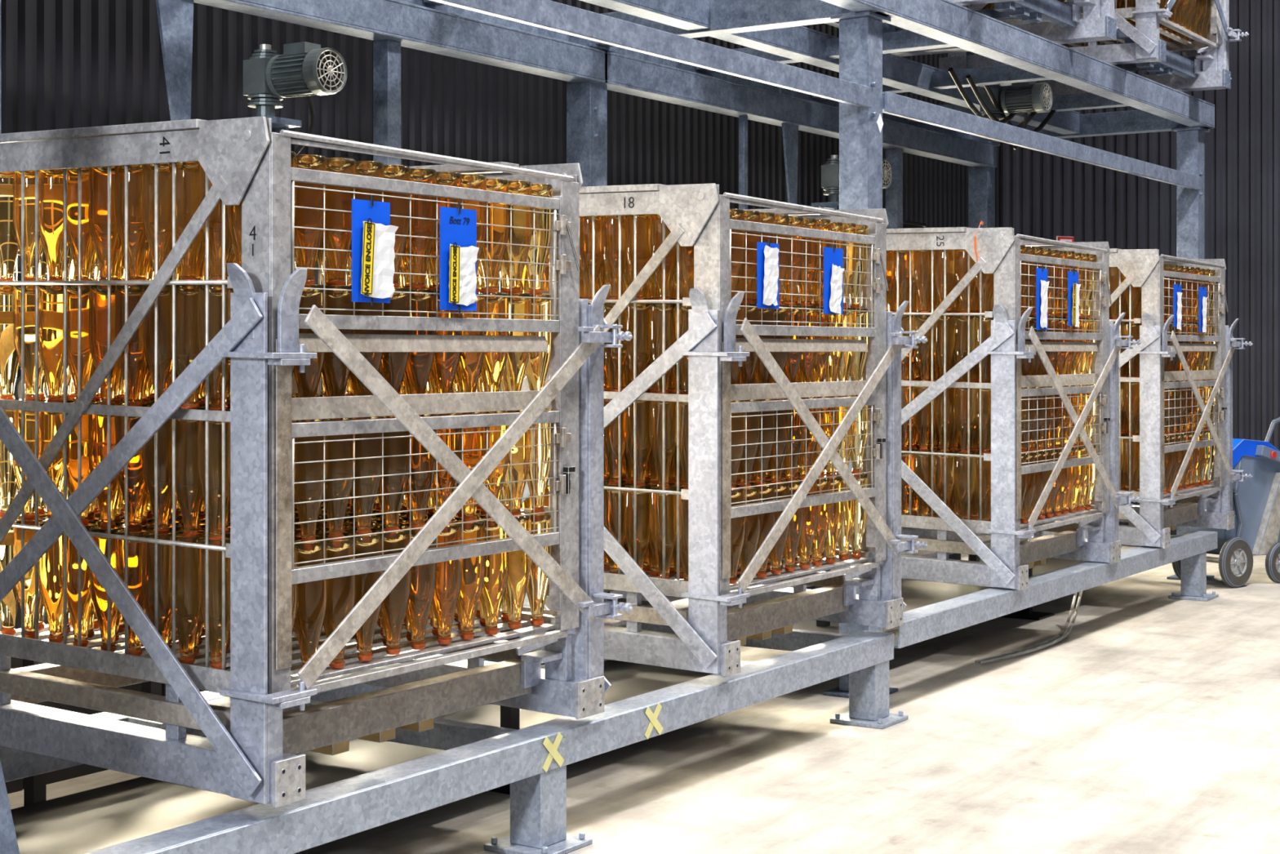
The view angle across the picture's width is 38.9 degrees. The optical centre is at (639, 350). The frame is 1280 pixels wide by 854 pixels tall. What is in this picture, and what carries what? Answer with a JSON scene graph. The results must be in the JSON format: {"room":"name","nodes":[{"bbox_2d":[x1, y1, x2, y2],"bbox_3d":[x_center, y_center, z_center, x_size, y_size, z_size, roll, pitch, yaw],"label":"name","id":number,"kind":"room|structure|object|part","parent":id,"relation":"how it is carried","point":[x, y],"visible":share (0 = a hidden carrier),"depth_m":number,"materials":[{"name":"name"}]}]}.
{"room":"sparkling wine cellar","nodes":[
{"label":"sparkling wine cellar","id":0,"kind":"room"},
{"bbox_2d":[0,0,999,515],"bbox_3d":[-1.618,-1.985,6.713,0.022,6.500,15.960,0,0,34],"label":"wall","id":1,"kind":"structure","parent":0,"point":[65,64],"depth_m":7.69,"materials":[{"name":"black metal"}]},
{"bbox_2d":[7,546,1279,853],"bbox_3d":[3.117,1.315,3.831,11.600,0.100,16.400,0,0,34],"label":"floor","id":2,"kind":"structure","parent":0,"point":[1153,726],"depth_m":5.57,"materials":[{"name":"concrete"}]},
{"bbox_2d":[14,250,48,805],"bbox_3d":[-1.616,0.455,4.839,0.200,1.620,0.200,0,0,34],"label":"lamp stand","id":3,"kind":"object","parent":2,"relation":"on","point":[34,786],"visible":0.03,"depth_m":4.82,"materials":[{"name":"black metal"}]},
{"bbox_2d":[141,680,161,695],"bbox_3d":[-1.395,0.455,5.172,0.200,1.620,0.200,0,0,34],"label":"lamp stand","id":4,"kind":"object","parent":2,"relation":"on","point":[153,687],"visible":0.02,"depth_m":5.16,"materials":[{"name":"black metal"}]},
{"bbox_2d":[0,0,908,853],"bbox_3d":[-1.458,-0.050,4.182,1.710,2.630,6.920,0,0,34],"label":"steel frame","id":5,"kind":"object","parent":2,"relation":"on","point":[466,753],"visible":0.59,"depth_m":5.37,"materials":[{"name":"grey metal"}]},
{"bbox_2d":[155,0,346,154],"bbox_3d":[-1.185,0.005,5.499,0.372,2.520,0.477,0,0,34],"label":"motor","id":6,"kind":"object","parent":5,"relation":"attached to","point":[304,68],"visible":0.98,"depth_m":5.54,"materials":[{"name":"metal"}]},
{"bbox_2d":[0,116,632,807],"bbox_3d":[-0.887,0.216,4.536,1.304,1.456,1.291,0,0,34],"label":"cage","id":7,"kind":"object","parent":5,"relation":"on","point":[260,460],"visible":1,"depth_m":4.11,"materials":[{"name":"grey metal"}]},
{"bbox_3d":[-1.369,1.110,3.855,1.200,0.310,6.475,0,0,34],"label":"frame","id":8,"kind":"part","parent":5,"relation":"part of","materials":[{"name":"grey metal"}]},
{"bbox_2d":[426,183,928,676],"bbox_3d":[0.112,0.216,6.040,1.304,1.456,1.291,0,0,34],"label":"cage","id":9,"kind":"object","parent":5,"relation":"on","point":[723,424],"visible":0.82,"depth_m":5.54,"materials":[{"name":"grey metal"}]},
{"bbox_3d":[0.076,0.111,6.036,1.154,1.247,1.142,0,0,34],"label":"frame","id":10,"kind":"part","parent":9,"relation":"part of","materials":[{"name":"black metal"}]},
{"bbox_2d":[488,264,525,794],"bbox_3d":[-0.380,0.455,5.290,0.200,1.620,0.200,0,0,34],"label":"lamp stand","id":11,"kind":"object","parent":2,"relation":"on","point":[509,716],"visible":0.02,"depth_m":5.27,"materials":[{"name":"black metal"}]},
{"bbox_2d":[600,0,1218,664],"bbox_3d":[1.464,-0.050,8.580,1.710,2.630,4.480,0,0,34],"label":"steel frame","id":12,"kind":"object","parent":2,"relation":"on","point":[953,133],"visible":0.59,"depth_m":8.36,"materials":[{"name":"grey metal"}]},
{"bbox_2d":[778,87,893,215],"bbox_3d":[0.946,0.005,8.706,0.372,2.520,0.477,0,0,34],"label":"motor","id":13,"kind":"object","parent":12,"relation":"attached to","point":[830,170],"visible":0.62,"depth_m":8.74,"materials":[{"name":"metal"}]},
{"bbox_2d":[782,220,1141,591],"bbox_3d":[1.360,0.211,7.918,1.304,1.466,1.291,0,0,34],"label":"cage","id":14,"kind":"object","parent":12,"relation":"on","point":[1010,403],"visible":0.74,"depth_m":7.40,"materials":[{"name":"grey metal"}]},
{"bbox_2d":[824,0,1118,57],"bbox_3d":[1.343,-2.119,7.929,1.304,1.456,1.291,0,0,34],"label":"cage","id":15,"kind":"object","parent":12,"relation":"on","point":[1064,25],"visible":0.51,"depth_m":8.08,"materials":[{"name":"grey metal"}]},
{"bbox_3d":[1.493,1.097,8.164,1.200,0.337,3.820,0,0,34],"label":"frame","id":16,"kind":"part","parent":12,"relation":"part of","materials":[{"name":"grey metal"}]},
{"bbox_2d":[947,67,1056,150],"bbox_3d":[1.846,-1.165,8.938,0.370,0.350,1.473,0,0,34],"label":"motor","id":17,"kind":"object","parent":12,"relation":"attached to","point":[995,100],"visible":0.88,"depth_m":8.84,"materials":[{"name":"metal"}]},
{"bbox_2d":[938,0,1248,95],"bbox_3d":[2.350,-2.119,9.445,1.304,1.456,1.291,0,0,34],"label":"cage","id":18,"kind":"object","parent":12,"relation":"on","point":[1148,32],"visible":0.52,"depth_m":9.28,"materials":[{"name":"grey metal"}]},
{"bbox_3d":[2.314,-2.224,9.441,1.154,1.247,1.142,0,0,34],"label":"frame","id":19,"kind":"part","parent":18,"relation":"part of","materials":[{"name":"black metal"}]},
{"bbox_2d":[1043,235,1253,548],"bbox_3d":[2.367,0.189,9.434,1.304,1.510,1.291,0,0,34],"label":"cage","id":20,"kind":"object","parent":12,"relation":"on","point":[1175,386],"visible":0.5,"depth_m":8.93,"materials":[{"name":"grey metal"}]},
{"bbox_3d":[2.331,0.111,9.430,1.154,1.247,1.142,0,0,34],"label":"frame","id":21,"kind":"part","parent":20,"relation":"part of","materials":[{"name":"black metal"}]},
{"bbox_2d":[902,220,926,228],"bbox_3d":[1.537,0.265,10.470,0.280,2.000,0.630,0,0,34],"label":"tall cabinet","id":22,"kind":"object","parent":2,"relation":"on","point":[906,224],"visible":0.03,"depth_m":10.30,"materials":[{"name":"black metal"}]},
{"bbox_2d":[969,554,979,561],"bbox_3d":[1.859,0.455,10.070,0.200,1.620,0.200,0,0,34],"label":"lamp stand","id":23,"kind":"object","parent":2,"relation":"on","point":[972,557],"visible":0.02,"depth_m":10.05,"materials":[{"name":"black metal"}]},
{"bbox_2d":[1171,417,1279,587],"bbox_3d":[3.352,0.817,9.977,0.891,0.896,0.360,0,0,-36],"label":"cart","id":24,"kind":"object","parent":2,"relation":"on","point":[1255,500],"depth_m":9.81,"materials":[{"name":"grey plastic"}]},
{"bbox_2d":[1000,0,1279,535],"bbox_3d":[7.331,-1.985,9.902,11.400,6.500,0.022,0,0,34],"label":"wall","id":25,"kind":"structure","parent":0,"point":[1043,195],"depth_m":12.14,"materials":[{"name":"black metal"}]}
]}

